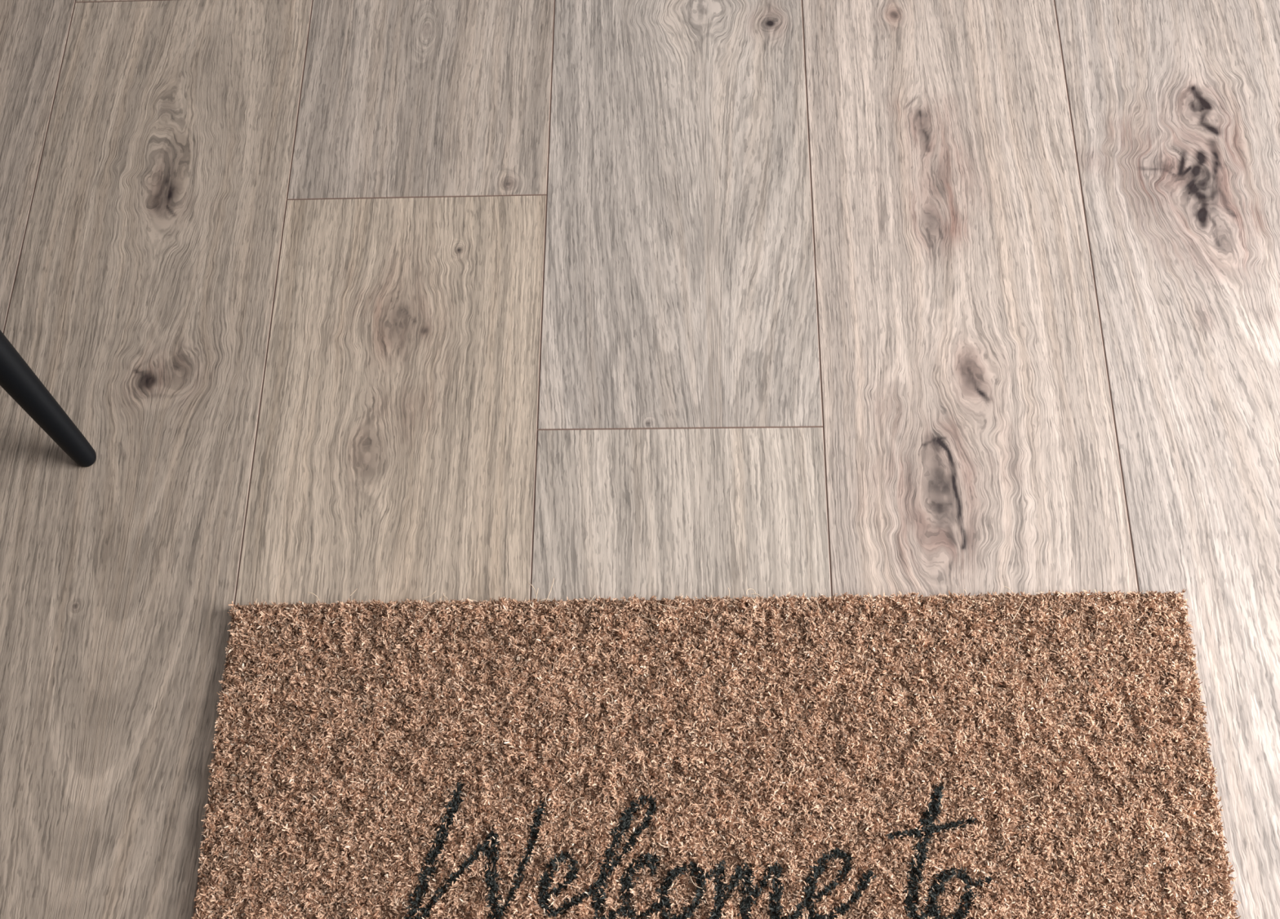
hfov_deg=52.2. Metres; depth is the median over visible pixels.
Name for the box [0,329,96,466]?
furniture leg
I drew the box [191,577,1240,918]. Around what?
doormat
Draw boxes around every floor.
[0,0,1279,918]
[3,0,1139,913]
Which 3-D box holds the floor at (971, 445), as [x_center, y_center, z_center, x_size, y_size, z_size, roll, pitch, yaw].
[-0.204,-0.349,1.240,5.039,0.001,7.355,-1,68,2]

